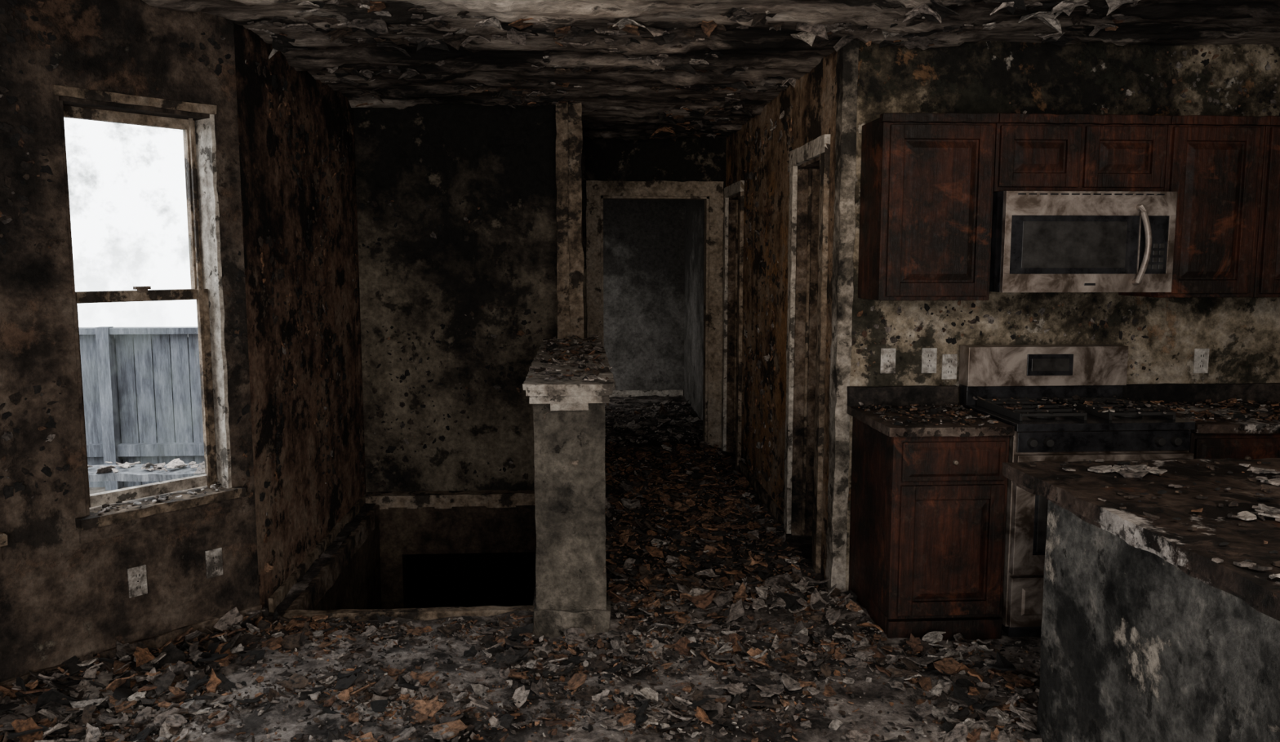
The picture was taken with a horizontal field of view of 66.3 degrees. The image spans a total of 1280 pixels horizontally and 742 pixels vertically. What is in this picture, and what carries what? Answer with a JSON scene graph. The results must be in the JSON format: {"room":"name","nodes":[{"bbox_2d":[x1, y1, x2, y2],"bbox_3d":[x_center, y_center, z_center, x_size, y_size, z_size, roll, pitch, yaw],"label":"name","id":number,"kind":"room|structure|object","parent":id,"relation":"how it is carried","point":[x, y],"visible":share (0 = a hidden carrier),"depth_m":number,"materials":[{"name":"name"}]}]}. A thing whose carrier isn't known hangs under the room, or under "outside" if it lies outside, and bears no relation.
{"room":"abandoned house kitchen","nodes":[
{"label":"abandoned house kitchen","id":0,"kind":"room"},
{"bbox_2d":[0,0,259,680],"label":"wall","id":1,"kind":"structure","parent":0,"point":[62,597],"depth_m":3.70,"materials":[{"name":"paint"}]},
{"bbox_2d":[233,22,365,617],"bbox_3d":[-1.997,0.681,7.984,0.201,5.280,7.270,0,7,-4],"label":"wall","id":2,"kind":"structure","parent":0,"point":[296,140],"depth_m":5.00,"materials":[{"name":"brown paint"}]},
{"bbox_2d":[312,505,536,610],"bbox_3d":[-1.151,2.264,6.407,1.370,2.690,3.860,0,7,-4],"label":"stairwell","id":3,"kind":"object","parent":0,"point":[460,556],"depth_m":6.53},
{"bbox_2d":[353,103,582,492],"bbox_3d":[-1.161,-0.549,7.296,1.460,2.680,1.660,0,7,-4],"label":"wall","id":4,"kind":"structure","parent":0,"point":[500,161],"depth_m":6.45,"materials":[{"name":"grey paint"}]},
{"bbox_2d":[359,200,552,488],"bbox_3d":[-1.187,-0.164,6.496,1.266,1.913,0.029,0,7,-4],"label":"flakes","id":5,"kind":"object","parent":4,"relation":"attached to","point":[390,449],"visible":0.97,"depth_m":6.51,"materials":[{"name":"black paint"}]},
{"bbox_2d":[555,101,582,338],"bbox_3d":[-0.460,-0.422,6.460,0.182,2.628,0.176,0,7,-4],"label":"trim","id":6,"kind":"structure","parent":4,"relation":"attached to","point":[569,126],"depth_m":6.33,"materials":[{"name":"beige wood"}]},
{"bbox_2d":[0,395,1041,741],"bbox_3d":[-0.217,1.161,5.211,8.400,0.354,12.900,0,7,-4],"label":"floor","id":7,"kind":"structure","parent":0,"point":[872,723],"depth_m":3.79,"materials":[{"name":"brown wood"}]},
{"bbox_2d":[0,397,1042,741],"bbox_3d":[-0.884,0.820,6.726,4.965,0.198,8.847,0,7,-4],"label":"debris","id":8,"kind":"object","parent":7,"relation":"on","point":[782,590],"visible":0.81,"depth_m":3.87,"materials":[{"name":"brown plant"}]},
{"bbox_2d":[847,385,1013,640],"bbox_3d":[1.269,0.614,4.413,0.530,1.022,0.657,0,7,-4],"label":"base cabinet","id":9,"kind":"object","parent":7,"relation":"on","point":[929,488],"depth_m":4.14,"materials":[{"name":"brown wood"}]},
{"bbox_2d":[958,344,1195,636],"bbox_3d":[1.928,0.517,4.403,0.766,1.215,0.717,0,7,-4],"label":"range","id":10,"kind":"object","parent":7,"relation":"on","point":[1061,402],"visible":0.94,"depth_m":4.16,"materials":[{"name":"silver metal"}]},
{"bbox_2d":[1003,457,1279,741],"bbox_3d":[2.562,0.886,2.291,2.522,0.967,2.431,0,7,-4],"label":"kitchen island","id":11,"kind":"object","parent":7,"relation":"on","point":[1161,620],"visible":1,"depth_m":2.70,"materials":[{"name":"paint"}]},
{"bbox_2d":[1003,457,1279,620],"bbox_3d":[2.568,0.472,2.244,2.510,0.079,2.431,0,7,-4],"label":"island countertop","id":12,"kind":"structure","parent":11,"relation":"on","point":[1077,492],"depth_m":2.74,"materials":[{"name":"brown stone"}]},
{"bbox_2d":[1122,382,1279,459],"bbox_3d":[3.025,0.600,4.522,1.413,1.023,0.657,0,7,-4],"label":"base cabinet","id":13,"kind":"object","parent":7,"relation":"on","point":[1233,420],"visible":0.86,"depth_m":4.40,"materials":[{"name":"brown wood"}]},
{"bbox_2d":[1122,382,1279,433],"bbox_3d":[3.025,0.159,4.473,1.411,0.135,0.651,0,7,-4],"label":"countertop","id":14,"kind":"structure","parent":13,"relation":"on","point":[1215,392],"depth_m":4.72,"materials":[{"name":"brown stone"}]},
{"bbox_2d":[523,337,615,638],"bbox_3d":[-0.368,0.470,5.313,0.393,1.122,2.394,0,7,-4],"label":"wall","id":15,"kind":"structure","parent":0,"point":[570,415],"depth_m":4.18,"materials":[{"name":"paint"}]},
{"bbox_2d":[268,488,535,622],"bbox_3d":[-1.155,1.016,5.518,1.239,0.180,2.229,0,7,-4],"label":"trim","id":16,"kind":"structure","parent":15,"relation":"attached to","point":[305,602],"depth_m":5.42,"materials":[{"name":"brown wood"}]},
{"bbox_2d":[528,334,612,382],"bbox_3d":[-0.363,-0.093,5.246,0.375,0.054,2.345,0,7,-4],"label":"debris","id":17,"kind":"object","parent":15,"relation":"on","point":[551,344],"visible":1,"depth_m":4.93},
{"bbox_2d":[603,199,704,420],"bbox_3d":[-0.662,-0.831,9.857,2.780,2.700,3.180,0,7,-4],"label":"wall","id":18,"kind":"structure","parent":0,"point":[654,250],"depth_m":11.32,"materials":[{"name":"grey paint"}]},
{"bbox_2d":[582,137,726,404],"bbox_3d":[-0.619,-0.644,8.217,2.660,2.700,0.120,0,7,-4],"label":"wall","id":19,"kind":"structure","parent":0,"point":[608,159],"depth_m":8.08,"materials":[{"name":"black paint"}]},
{"bbox_2d":[585,180,724,448],"bbox_3d":[0.121,-0.449,8.271,1.150,2.267,0.171,0,7,-4],"label":"door frame","id":20,"kind":"structure","parent":19,"relation":"attached to","point":[597,191],"depth_m":8.15,"materials":[{"name":"grey wood"}]},
{"bbox_2d":[142,0,1279,140],"bbox_3d":[-0.270,-1.631,4.940,8.600,0.238,13.100,0,7,-4],"label":"ceiling","id":21,"kind":"structure","parent":0,"point":[624,105],"depth_m":4.44,"materials":[{"name":"paint"}]},
{"bbox_2d":[246,0,1139,141],"bbox_3d":[0.351,-1.606,5.530,5.932,0.166,4.987,0,7,-4],"label":"flakes","id":22,"kind":"object","parent":21,"relation":"hanging from","point":[374,28],"visible":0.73,"depth_m":4.27,"materials":[{"name":"paint"}]},
{"bbox_2d":[725,50,837,579],"bbox_3d":[0.862,-0.455,6.558,0.156,2.700,3.640,0,7,-4],"label":"wall","id":23,"kind":"structure","parent":0,"point":[757,154],"depth_m":6.20,"materials":[{"name":"brown paint"}]},
{"bbox_2d":[721,180,744,471],"bbox_3d":[0.789,-0.361,7.763,0.152,2.204,0.826,0,7,-4],"label":"door frame","id":24,"kind":"structure","parent":23,"relation":"attached to","point":[733,246],"depth_m":8.02,"materials":[{"name":"wood"}]},
{"bbox_2d":[738,460,783,529],"bbox_3d":[0.814,0.823,6.635,0.027,0.108,1.673,0,7,-4],"label":"baseboard","id":25,"kind":"structure","parent":23,"relation":"attached to","point":[773,508],"depth_m":6.50,"materials":[{"name":"brown wood"}]},
{"bbox_2d":[783,133,830,573],"bbox_3d":[0.945,-0.091,5.283,0.153,2.229,0.797,0,7,-4],"label":"door frame","id":26,"kind":"structure","parent":23,"relation":"attached to","point":[808,223],"depth_m":5.52,"materials":[{"name":"wood"}]},
{"bbox_2d":[826,39,859,590],"bbox_3d":[0.963,-0.223,4.680,0.082,2.625,0.121,0,7,-4],"label":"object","id":27,"kind":"structure","parent":23,"relation":"attached to","point":[848,56],"depth_m":4.63,"materials":[{"name":"paint"}]},
{"bbox_2d":[836,40,1279,590],"bbox_3d":[2.470,-0.253,4.779,3.070,2.700,0.135,0,7,-4],"label":"wall","id":28,"kind":"structure","parent":0,"point":[1241,335],"depth_m":4.64,"materials":[{"name":"paint"}]},
{"bbox_2d":[880,348,896,373],"bbox_3d":[1.181,-0.048,4.662,0.072,0.120,0.012,0,7,-4],"label":"electrical outlet","id":29,"kind":"object","parent":28,"relation":"attached to","point":[887,363],"visible":1,"depth_m":4.66,"materials":[{"name":"white plastic"}]},
{"bbox_2d":[857,111,999,300],"bbox_3d":[1.279,-0.727,4.414,0.510,0.805,0.358,0,7,-4],"label":"upper cabinet","id":30,"kind":"object","parent":28,"relation":"attached to","point":[926,179],"visible":1,"depth_m":4.25,"materials":[{"name":"brown wood"}]},
{"bbox_2d":[920,347,937,373],"bbox_3d":[1.381,-0.050,4.675,0.072,0.120,0.012,0,7,-4],"label":"electrical outlet","id":31,"kind":"object","parent":28,"relation":"attached to","point":[929,355],"visible":1,"depth_m":4.67,"materials":[{"name":"white plastic"}]},
{"bbox_2d":[941,354,957,379],"bbox_3d":[1.480,-0.020,4.684,0.072,0.120,0.012,0,7,-4],"label":"electrical outlet","id":32,"kind":"object","parent":28,"relation":"attached to","point":[949,362],"visible":1,"depth_m":4.68,"materials":[{"name":"white plastic"}]},
{"bbox_2d":[993,113,1171,192],"bbox_3d":[1.919,-0.968,4.427,0.770,0.331,0.359,0,7,-4],"label":"upper cabinet","id":33,"kind":"object","parent":28,"relation":"attached to","point":[1058,152],"visible":0.94,"depth_m":4.26,"materials":[{"name":"brown wood"}]},
{"bbox_2d":[989,191,1177,292],"bbox_3d":[1.925,-0.576,4.394,0.754,0.434,0.508,0,7,-4],"label":"microwave","id":34,"kind":"object","parent":33,"relation":"attached to","point":[1042,241],"visible":1,"depth_m":4.21,"materials":[{"name":"silver metal"}]},
{"bbox_2d":[1118,115,1270,297],"bbox_3d":[2.528,-0.741,4.491,0.447,0.796,0.358,0,7,-4],"label":"upper cabinet","id":35,"kind":"object","parent":28,"relation":"attached to","point":[1214,164],"visible":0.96,"depth_m":4.33,"materials":[{"name":"brown wood"}]},
{"bbox_2d":[1192,348,1208,373],"bbox_3d":[2.728,-0.049,4.760,0.072,0.120,0.012,0,7,-4],"label":"electrical outlet","id":36,"kind":"object","parent":28,"relation":"attached to","point":[1201,359],"visible":1,"depth_m":4.76,"materials":[{"name":"white plastic"}]},
{"bbox_2d":[1253,115,1279,297],"bbox_3d":[3.185,-0.746,4.532,0.871,0.796,0.359,0,7,-4],"label":"upper cabinet","id":37,"kind":"object","parent":28,"relation":"attached to","point":[1267,275],"visible":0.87,"depth_m":4.35,"materials":[{"name":"brown wood"}]},
{"bbox_3d":[2.248,-0.621,9.249,2.950,2.980,5.000,0,7,-4],"label":"wall","id":38,"kind":"structure","parent":0,"visible":0},
{"bbox_2d":[0,531,7,561],"bbox_3d":[-2.567,-0.142,3.233,0.242,1.714,0.678,5,8,38],"label":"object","id":39,"kind":"structure","parent":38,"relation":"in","point":[3,536],"depth_m":3.51,"materials":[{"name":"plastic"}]},
{"bbox_2d":[0,0,253,501],"bbox_3d":[-2.285,-0.102,3.483,0.049,2.464,1.919,5,8,38],"label":"flakes","id":40,"kind":"object","parent":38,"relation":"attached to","point":[15,140],"visible":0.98,"depth_m":3.55,"materials":[{"name":"paint"}]},
{"bbox_2d":[0,603,262,696],"bbox_3d":[-2.123,1.148,3.829,0.028,0.097,1.402,5,8,37],"label":"baseboard","id":41,"kind":"structure","parent":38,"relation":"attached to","point":[159,641],"depth_m":4.05,"materials":[{"name":"brown wood"}]},
{"bbox_2d":[127,564,147,598],"bbox_3d":[-2.017,0.845,3.935,0.012,0.120,0.072,5,8,38],"label":"electrical outlet","id":42,"kind":"object","parent":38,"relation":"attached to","point":[137,575],"visible":1,"depth_m":3.93,"materials":[{"name":"white plastic"}]},
{"bbox_2d":[52,85,245,543],"bbox_3d":[-2.001,-0.225,3.953,0.241,1.714,0.674,5,8,38],"label":"window","id":43,"kind":"structure","parent":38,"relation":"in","point":[196,120],"depth_m":4.07,"materials":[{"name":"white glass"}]},
{"bbox_2d":[93,481,226,514],"bbox_3d":[-1.957,0.521,4.010,0.126,0.024,0.586,5,8,38],"label":"debris","id":44,"kind":"object","parent":43,"relation":"on","point":[160,498],"visible":0.99,"depth_m":3.97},
{"bbox_2d":[204,547,222,578],"bbox_3d":[-1.819,0.821,4.188,0.012,0.120,0.072,5,8,38],"label":"electrical outlet","id":45,"kind":"object","parent":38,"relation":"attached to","point":[214,562],"visible":1,"depth_m":4.18,"materials":[{"name":"white plastic"}]},
{"bbox_2d":[608,389,683,397],"bbox_3d":[-0.801,0.280,11.412,2.622,0.105,0.036,0,7,-4],"label":"baseboard","id":46,"kind":"structure","parent":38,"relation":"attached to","point":[673,393],"depth_m":11.45,"materials":[{"name":"white wood"}]},
{"label":"outside","id":47,"kind":"structure","parent":0,"visible":0},
{"bbox_2d":[88,486,131,493],"bbox_3d":[-8.234,1.282,6.684,12.380,0.180,18.000,0,7,-4],"label":"ground","id":48,"kind":"structure","parent":47,"point":[92,490],"depth_m":8.29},
{"bbox_2d":[79,326,204,490],"bbox_3d":[-5.921,0.323,8.204,7.200,1.380,0.180,0,7,-4],"label":"wooden fence","id":49,"kind":"object","parent":48,"relation":"on","point":[141,386],"visible":0.25,"depth_m":8.31,"materials":[{"name":"grey wood"}]},
{"bbox_2d":[88,458,204,481],"bbox_3d":[-4.380,0.883,7.247,3.156,0.484,0.390,0,7,-4],"label":"debris","id":50,"kind":"object","parent":48,"relation":"on","point":[176,468],"visible":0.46,"depth_m":7.17,"materials":[{"name":"white wood"}]}
]}

